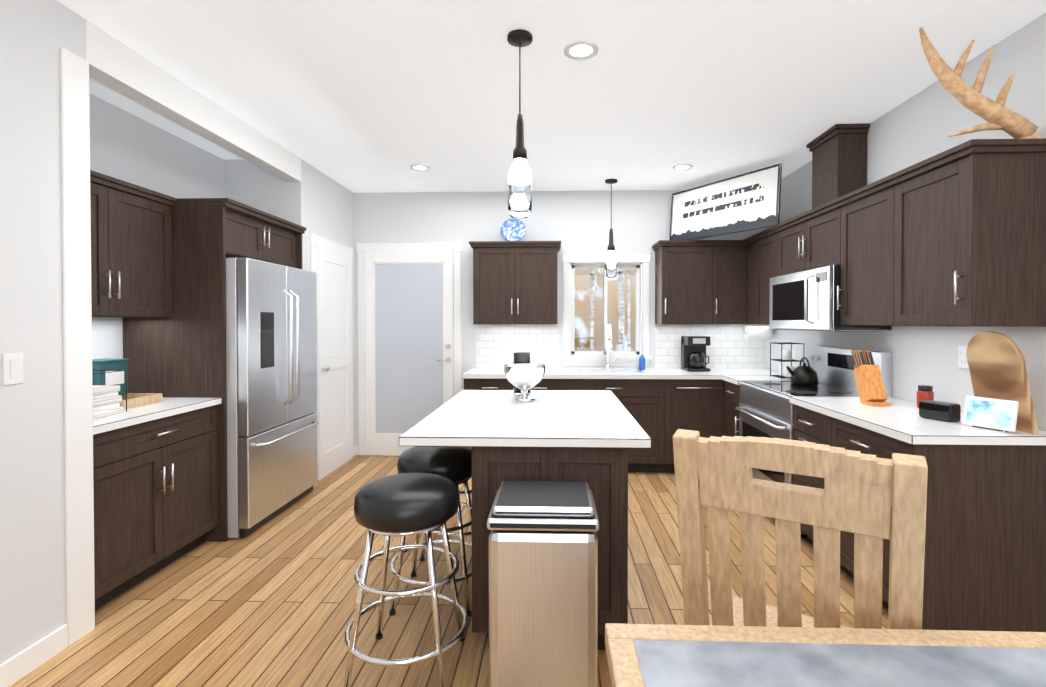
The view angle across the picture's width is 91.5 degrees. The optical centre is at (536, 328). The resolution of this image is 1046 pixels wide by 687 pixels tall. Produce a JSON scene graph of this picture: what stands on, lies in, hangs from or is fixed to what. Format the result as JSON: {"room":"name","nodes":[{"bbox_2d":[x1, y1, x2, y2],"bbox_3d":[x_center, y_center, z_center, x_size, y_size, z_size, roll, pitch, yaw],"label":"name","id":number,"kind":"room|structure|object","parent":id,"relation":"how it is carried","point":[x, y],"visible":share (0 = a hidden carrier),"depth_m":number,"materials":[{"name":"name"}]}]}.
{"room":"kitchen","nodes":[
{"label":"kitchen","id":0,"kind":"room"},
{"bbox_2d":[89,93,223,358],"bbox_3d":[-2.685,-0.022,3.280,0.120,2.740,2.170,0,1,2],"label":"wall","id":1,"kind":"structure","parent":0,"point":[126,146],"depth_m":3.36,"materials":[{"name":"white paint"}]},
{"bbox_2d":[90,170,176,316],"bbox_3d":[-2.458,-0.441,2.760,0.363,0.750,0.912,0,1,2],"label":"upper cabinet","id":2,"kind":"object","parent":1,"relation":"attached to","point":[131,262],"visible":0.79,"depth_m":2.90,"materials":[{"name":"brown wood"}]},
{"bbox_2d":[0,0,354,663],"bbox_3d":[-2.368,0.002,1.298,0.650,2.740,8.090,0,1,2],"label":"wall","id":3,"kind":"structure","parent":0,"point":[36,36],"depth_m":2.09,"materials":[{"name":"white paint"}]},
{"bbox_2d":[3,353,23,384],"bbox_3d":[-2.015,0.154,1.966,0.008,0.120,0.075,0,1,2],"label":"light switch","id":4,"kind":"object","parent":3,"relation":"attached to","point":[13,368],"visible":1,"depth_m":1.96,"materials":[{"name":"white plastic"}]},
{"bbox_2d":[0,624,67,686],"bbox_3d":[-2.091,1.341,-0.281,0.014,0.100,4.920,0,1,2],"label":"baseboard","id":5,"kind":"structure","parent":3,"relation":"attached to","point":[22,664],"depth_m":2.03,"materials":[{"name":"white wood"}]},
{"bbox_2d":[60,48,94,645],"bbox_3d":[-2.005,0.086,2.229,0.012,2.550,0.125,0,1,2],"label":"door frame","id":6,"kind":"structure","parent":3,"relation":"attached to","point":[77,327],"depth_m":2.22,"materials":[{"name":"white wood"}]},
{"bbox_2d":[310,233,352,461],"bbox_3d":[-1.909,0.253,4.807,0.023,2.152,0.890,0,1,2],"label":"door frame","id":7,"kind":"structure","parent":3,"relation":"attached to","point":[315,239],"depth_m":4.77,"materials":[{"name":"white wood"}]},
{"bbox_2d":[316,245,351,479],"bbox_3d":[-1.870,0.297,4.807,0.096,2.055,0.710,0,1,2],"label":"pantry door","id":8,"kind":"structure","parent":3,"relation":"in","point":[334,386],"depth_m":4.76,"materials":[{"name":"white wood"}]},
{"bbox_2d":[9,455,887,686],"bbox_3d":[-0.255,1.423,1.242,5.120,0.100,8.330,0,1,2],"label":"floor","id":9,"kind":"structure","parent":0,"point":[271,602],"depth_m":2.50,"materials":[{"name":"brown wood"}]},
{"bbox_2d":[93,397,221,610],"bbox_3d":[-2.313,0.896,2.772,0.653,0.915,0.912,0,1,2],"label":"base cabinet","id":10,"kind":"object","parent":9,"relation":"on","point":[155,482],"visible":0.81,"depth_m":2.70,"materials":[{"name":"brown wood"}]},
{"bbox_2d":[92,370,126,418],"bbox_3d":[-2.320,0.330,2.566,0.315,0.222,0.266,0,1,2],"label":"books","id":11,"kind":"object","parent":10,"relation":"on","point":[107,399],"visible":0.21,"depth_m":2.59,"materials":[{"name":"paper"}]},
{"bbox_2d":[92,358,128,394],"bbox_3d":[-2.468,0.281,2.901,0.150,0.211,0.190,0,1,2],"label":"box","id":12,"kind":"object","parent":11,"relation":"on","point":[111,378],"visible":0.58,"depth_m":2.88,"materials":[{"name":"teal cardboard"}]},
{"bbox_2d":[118,393,161,408],"bbox_3d":[-2.408,0.412,2.910,0.340,0.049,0.280,0,1,2],"label":"wood tray","id":13,"kind":"object","parent":10,"relation":"on","point":[136,399],"visible":0.27,"depth_m":2.95,"materials":[{"name":"beige wood"}]},
{"bbox_2d":[123,198,305,541],"bbox_3d":[-2.261,0.257,3.726,0.692,2.170,1.009,0,1,2],"label":"surround","id":14,"kind":"object","parent":9,"relation":"on","point":[181,352],"visible":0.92,"depth_m":3.22,"materials":[{"name":"brown wood"}]},
{"bbox_2d":[226,258,318,537],"bbox_3d":[-2.169,0.442,3.725,0.841,1.800,0.948,0,1,2],"label":"fridge","id":15,"kind":"object","parent":9,"relation":"on","point":[271,361],"visible":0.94,"depth_m":3.47,"materials":[{"name":"silver metal"}]},
{"bbox_2d":[343,472,468,686],"bbox_3d":[-0.517,0.984,2.051,0.486,0.758,0.486,0,1,2],"label":"stool","id":16,"kind":"object","parent":9,"relation":"on","point":[405,504],"visible":1,"depth_m":1.91,"materials":[{"name":"black leather"}]},
{"bbox_2d":[389,446,471,616],"bbox_3d":[-0.498,0.977,2.601,0.486,0.758,0.486,0,1,2],"label":"stool","id":17,"kind":"object","parent":9,"relation":"on","point":[454,464],"visible":0.46,"depth_m":2.45,"materials":[{"name":"black leather"}]},
{"bbox_2d":[420,490,471,560],"bbox_3d":[-0.479,0.970,3.151,0.486,0.758,0.486,0,1,2],"label":"stool","id":18,"kind":"object","parent":9,"relation":"on","point":[422,556],"visible":0.04,"depth_m":2.96,"materials":[{"name":"silver metal"}]},
{"bbox_2d":[462,372,513,389],"bbox_3d":[-0.392,0.890,4.977,0.528,0.875,0.617,0,1,2],"label":"base cabinet","id":19,"kind":"object","parent":9,"relation":"on","point":[472,380],"depth_m":4.67,"materials":[{"name":"brown wood"}]},
{"bbox_2d":[399,390,651,649],"bbox_3d":[-0.025,0.894,2.804,1.030,0.920,1.460,0,1,2],"label":"kitchen island","id":20,"kind":"object","parent":9,"relation":"on","point":[590,437],"visible":0.71,"depth_m":2.11,"materials":[{"name":"brown wood"}]},
{"bbox_2d":[514,352,530,394],"bbox_3d":[-0.093,0.291,3.309,0.112,0.270,0.112,0,1,2],"label":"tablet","id":21,"kind":"object","parent":20,"relation":"on","point":[522,357],"visible":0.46,"depth_m":3.26,"materials":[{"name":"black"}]},
{"bbox_2d":[503,364,545,401],"bbox_3d":[-0.071,0.324,3.059,0.260,0.210,0.260,0,1,2],"label":"pedestal bowl","id":22,"kind":"object","parent":20,"relation":"on","point":[524,378],"visible":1,"depth_m":2.98,"materials":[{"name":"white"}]},
{"bbox_2d":[487,481,598,686],"bbox_3d":[0.026,0.983,1.851,0.377,0.765,0.368,0,1,2],"label":"trash can","id":23,"kind":"object","parent":9,"relation":"on","point":[543,585],"visible":1,"depth_m":1.70,"materials":[{"name":"silver metal"}]},
{"bbox_2d":[531,372,569,389],"bbox_3d":[0.063,0.890,4.961,0.498,0.875,0.617,0,1,2],"label":"base cabinet","id":24,"kind":"object","parent":9,"relation":"on","point":[550,380],"depth_m":4.64,"materials":[{"name":"brown wood"}]},
{"bbox_2d":[570,372,673,472],"bbox_3d":[0.714,0.890,4.939,1.037,0.875,0.617,0,1,2],"label":"base cabinet","id":25,"kind":"object","parent":9,"relation":"on","point":[662,406],"depth_m":4.62,"materials":[{"name":"brown wood"}]},
{"bbox_2d":[605,325,617,368],"bbox_3d":[0.757,0.183,5.043,0.129,0.454,0.243,0,1,2],"label":"faucet","id":26,"kind":"object","parent":25,"relation":"on","point":[609,342],"visible":1,"depth_m":5.12,"materials":[{"name":"silver metal"}]},
{"bbox_2d":[639,350,644,369],"bbox_3d":[1.060,0.310,5.103,0.064,0.199,0.078,0,1,2],"label":"soap bottle","id":27,"kind":"object","parent":25,"relation":"on","point":[642,362],"visible":1,"depth_m":5.08,"materials":[{"name":"blue plastic"}]},
{"bbox_2d":[666,372,723,472],"bbox_3d":[1.444,0.891,4.913,0.657,0.875,0.617,0,1,2],"label":"base cabinet","id":28,"kind":"object","parent":9,"relation":"on","point":[698,396],"depth_m":4.61,"materials":[{"name":"brown wood"}]},
{"bbox_2d":[681,336,710,371],"bbox_3d":[1.570,0.241,5.019,0.226,0.339,0.267,0,1,2],"label":"coffee maker","id":29,"kind":"object","parent":28,"relation":"on","point":[693,354],"visible":1,"depth_m":4.91,"materials":[{"name":"black plastic"}]},
{"bbox_2d":[722,372,777,375],"bbox_3d":[2.013,0.891,4.894,0.595,0.875,0.617,0,1,2],"label":"base cabinet","id":30,"kind":"object","parent":9,"relation":"on","point":[723,373],"depth_m":4.73,"materials":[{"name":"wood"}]},
{"bbox_2d":[722,375,790,436],"bbox_3d":[1.965,0.877,4.351,0.653,0.915,0.405,0,1,2],"label":"base cabinet","id":31,"kind":"object","parent":9,"relation":"on","point":[731,400],"visible":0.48,"depth_m":4.38,"materials":[{"name":"brown wood"}]},
{"bbox_2d":[770,342,804,379],"bbox_3d":[2.124,0.269,4.323,0.188,0.300,0.228,0,1,2],"label":"wire rack","id":32,"kind":"object","parent":31,"relation":"on","point":[786,355],"visible":0.9,"depth_m":4.29,"materials":[{"name":"grey metal"}]},
{"bbox_2d":[673,429,927,629],"bbox_3d":[0.694,0.809,1.363,0.500,1.125,0.565,0,1,32],"label":"chair","id":33,"kind":"object","parent":9,"relation":"on","point":[870,502],"visible":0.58,"depth_m":1.16,"materials":[{"name":"brown wood"}]},
{"bbox_2d":[735,346,891,537],"bbox_3d":[1.922,0.743,3.695,0.693,1.200,0.900,0,1,2],"label":"range","id":34,"kind":"object","parent":9,"relation":"on","point":[764,408],"visible":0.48,"depth_m":3.64,"materials":[{"name":"silver metal"}]},
{"bbox_2d":[786,357,817,384],"bbox_3d":[2.038,0.319,3.916,0.231,0.207,0.190,0,1,2],"label":"kettle","id":35,"kind":"object","parent":34,"relation":"on","point":[804,374],"visible":0.98,"depth_m":3.86,"materials":[{"name":"grey metal"}]},
{"bbox_2d":[605,623,1045,686],"bbox_3d":[0.662,0.997,0.115,1.110,0.780,1.810,0,1,2],"label":"dining table","id":36,"kind":"object","parent":9,"relation":"on","point":[652,655],"visible":1,"depth_m":0.93,"materials":[{"name":"brown wood"}]},
{"bbox_2d":[789,397,1045,631],"bbox_3d":[1.907,0.897,2.686,0.653,0.915,1.117,0,1,2],"label":"base cabinet","id":37,"kind":"object","parent":9,"relation":"on","point":[985,554],"visible":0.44,"depth_m":2.15,"materials":[{"name":"brown wood"}]},
{"bbox_2d":[851,350,890,405],"bbox_3d":[1.947,0.283,2.985,0.110,0.310,0.233,0,1,2],"label":"knife block","id":38,"kind":"object","parent":37,"relation":"on","point":[869,382],"visible":1,"depth_m":2.95,"materials":[{"name":"brown wood"}]},
{"bbox_2d":[917,385,933,408],"bbox_3d":[2.131,0.375,2.793,0.076,0.125,0.076,0,1,2],"label":"jar","id":39,"kind":"object","parent":37,"relation":"on","point":[925,392],"visible":0.71,"depth_m":2.77,"materials":[{"name":"red glass"}]},
{"bbox_2d":[919,400,960,421],"bbox_3d":[1.960,0.399,2.479,0.080,0.085,0.150,0,1,-18],"label":"smart speaker","id":40,"kind":"object","parent":37,"relation":"on","point":[940,411],"visible":0.98,"depth_m":2.44},
{"bbox_2d":[962,396,1018,431],"bbox_3d":[2.011,0.375,2.251,0.075,0.138,0.190,0,1,-23],"label":"tablet stand","id":41,"kind":"object","parent":37,"relation":"on","point":[998,415],"visible":0.98,"depth_m":2.23,"materials":[{"name":"white plastic"}]},
{"bbox_2d":[966,331,1037,433],"bbox_3d":[2.076,0.227,2.293,0.105,0.435,0.280,0,1,2],"label":"cutting board","id":42,"kind":"object","parent":37,"relation":"on","point":[996,365],"visible":0.9,"depth_m":2.25,"materials":[{"name":"brown wood"}]},
{"bbox_2d":[57,0,1045,192],"bbox_3d":[-0.255,-1.417,1.207,5.120,0.100,8.330,0,1,2],"label":"ceiling","id":43,"kind":"structure","parent":0,"point":[368,96],"depth_m":2.80,"materials":[{"name":"white paint"}]},
{"bbox_2d":[410,164,429,170],"bbox_3d":[-1.013,-1.402,4.441,0.170,0.008,0.170,0,1,2],"label":"recessed light","id":44,"kind":"object","parent":43,"relation":"in","point":[418,167],"visible":1,"depth_m":4.43,"materials":[{"name":"white plastic"}]},
{"bbox_2d":[507,29,532,218],"bbox_3d":[-0.078,-0.956,2.413,0.120,0.849,0.120,0,1,2],"label":"pendant light","id":45,"kind":"object","parent":43,"relation":"hanging from","point":[519,189],"visible":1,"depth_m":2.38,"materials":[{"name":"grey metal"}]},
{"bbox_2d":[564,40,597,59],"bbox_3d":[0.221,-1.379,2.527,0.170,0.008,0.170,0,1,2],"label":"recessed light","id":46,"kind":"object","parent":43,"relation":"in","point":[580,50],"visible":1,"depth_m":2.52,"materials":[{"name":"white plastic"}]},
{"bbox_2d":[605,179,617,279],"bbox_3d":[0.712,-0.941,4.847,0.120,0.939,0.120,0,1,2],"label":"pendant light","id":47,"kind":"object","parent":43,"relation":"hanging from","point":[611,265],"visible":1,"depth_m":4.82,"materials":[{"name":"grey metal"}]},
{"bbox_2d":[672,164,692,170],"bbox_3d":[1.267,-1.402,4.422,0.170,0.008,0.170,0,1,2],"label":"recessed light","id":48,"kind":"object","parent":43,"relation":"in","point":[679,167],"visible":1,"depth_m":4.42,"materials":[{"name":"white plastic"}]},
{"bbox_2d":[354,190,764,454],"bbox_3d":[-0.113,-0.047,5.327,5.120,2.740,0.120,0,1,2],"label":"wall","id":49,"kind":"structure","parent":0,"point":[576,222],"depth_m":5.26,"materials":[{"name":"white paint"}]},
{"bbox_2d":[357,243,461,454],"bbox_3d":[-1.320,0.217,5.299,1.100,2.212,0.023,0,1,2],"label":"door frame","id":50,"kind":"structure","parent":49,"relation":"attached to","point":[363,248],"depth_m":5.28,"materials":[{"name":"white wood"}]},
{"bbox_2d":[365,251,453,455],"bbox_3d":[-1.321,0.261,5.266,0.920,2.115,0.086,0,1,2],"label":"entry door","id":51,"kind":"structure","parent":49,"relation":"in","point":[409,347],"depth_m":5.28,"materials":[{"name":"white"}]},
{"bbox_2d":[469,241,560,323],"bbox_3d":[-0.201,-0.444,5.081,0.890,0.800,0.363,0,1,2],"label":"upper cabinet","id":52,"kind":"object","parent":49,"relation":"attached to","point":[514,282],"visible":1,"depth_m":4.94,"materials":[{"name":"brown wood"}]},
{"bbox_2d":[501,218,525,240],"bbox_3d":[-0.230,-0.973,5.105,0.250,0.258,0.158,0,1,2],"label":"decorative plate","id":53,"kind":"object","parent":52,"relation":"on","point":[513,229],"visible":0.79,"depth_m":5.08,"materials":[{"name":"blue ceramic"}]},
{"bbox_2d":[561,255,651,365],"bbox_3d":[0.716,-0.187,5.272,0.920,1.140,0.170,0,1,2],"label":"window","id":54,"kind":"structure","parent":49,"relation":"in","point":[596,302],"depth_m":5.30,"materials":[{"name":"white"}]},
{"bbox_2d":[476,324,764,368],"bbox_3d":[0.849,0.181,5.232,2.950,0.455,0.008,0,1,2],"label":"backsplash","id":55,"kind":"structure","parent":49,"relation":"attached to","point":[731,346],"depth_m":5.21,"materials":[{"name":"white tile"}]},
{"bbox_2d":[652,240,747,323],"bbox_3d":[1.744,-0.444,5.013,1.142,0.800,0.363,0,1,2],"label":"upper cabinet","id":56,"kind":"object","parent":49,"relation":"attached to","point":[701,281],"visible":0.79,"depth_m":4.88,"materials":[{"name":"brown wood"}]},
{"bbox_2d":[669,163,781,239],"bbox_3d":[1.653,-1.090,4.593,0.024,0.500,1.160,4,-2,-32],"label":"sign","id":57,"kind":"object","parent":56,"relation":"on","point":[747,201],"visible":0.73,"depth_m":4.50,"materials":[{"name":"white plastic"}]},
{"bbox_2d":[743,324,773,338],"bbox_3d":[2.155,0.029,4.949,0.288,0.141,0.124,0,1,2],"label":"paper towel","id":58,"kind":"object","parent":56,"relation":"attached to","point":[758,332],"visible":0.94,"depth_m":4.90,"materials":[{"name":"white paper"}]},
{"bbox_2d":[765,13,1045,430],"bbox_3d":[2.244,0.004,1.138,0.120,2.740,8.090,0,1,2],"label":"wall","id":59,"kind":"structure","parent":0,"point":[922,125],"depth_m":2.86,"materials":[{"name":"white paint"}]},
{"bbox_2d":[744,234,758,324],"bbox_3d":[2.139,-0.427,4.658,0.327,0.775,0.303,0,1,2],"label":"upper cabinet","id":60,"kind":"object","parent":59,"relation":"attached to","point":[753,243],"depth_m":4.69,"materials":[{"name":"brown wood"}]},
{"bbox_2d":[759,230,774,324],"bbox_3d":[2.128,-0.423,4.346,0.327,0.775,0.437,0,1,2],"label":"upper cabinet","id":61,"kind":"object","parent":59,"relation":"attached to","point":[767,239],"depth_m":4.37,"materials":[{"name":"brown wood"}]},
{"bbox_2d":[775,202,838,276],"bbox_3d":[2.105,-0.610,3.672,0.327,0.385,0.900,0,1,2],"label":"upper cabinet","id":62,"kind":"object","parent":59,"relation":"attached to","point":[811,241],"depth_m":3.62,"materials":[{"name":"brown wood"}]},
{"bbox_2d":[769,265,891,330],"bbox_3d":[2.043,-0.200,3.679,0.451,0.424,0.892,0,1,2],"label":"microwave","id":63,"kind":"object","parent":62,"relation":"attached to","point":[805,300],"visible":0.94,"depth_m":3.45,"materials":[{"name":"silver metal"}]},
{"bbox_2d":[806,123,869,208],"bbox_3d":[2.155,-1.112,3.664,0.227,0.566,0.410,0,1,2],"label":"enclosure","id":64,"kind":"object","parent":59,"relation":"attached to","point":[839,160],"visible":0.73,"depth_m":3.49,"materials":[{"name":"brown wood"}]},
{"bbox_2d":[837,182,882,325],"bbox_3d":[2.079,-0.406,2.940,0.327,0.775,0.565,0,1,2],"label":"upper cabinet","id":65,"kind":"object","parent":59,"relation":"attached to","point":[861,214],"depth_m":3.01,"materials":[{"name":"brown wood"}]},
{"bbox_2d":[879,142,1045,326],"bbox_3d":[2.063,-0.400,2.490,0.329,0.775,0.569,0,1,2],"label":"upper cabinet","id":66,"kind":"object","parent":59,"relation":"attached to","point":[955,236],"depth_m":2.22,"materials":[{"name":"brown wood"}]},
{"bbox_2d":[919,27,1043,138],"bbox_3d":[1.971,-1.084,2.236,0.492,0.547,0.134,0,1,2],"label":"decor","id":67,"kind":"object","parent":66,"relation":"on","point":[997,115],"visible":0.79,"depth_m":2.23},
{"bbox_2d":[958,346,968,368],"bbox_3d":[2.223,0.148,2.649,0.008,0.115,0.075,0,1,2],"label":"electrical outlet","id":68,"kind":"object","parent":59,"relation":"attached to","point":[962,358],"visible":0.88,"depth_m":2.66,"materials":[{"name":"white plastic"}]}
]}

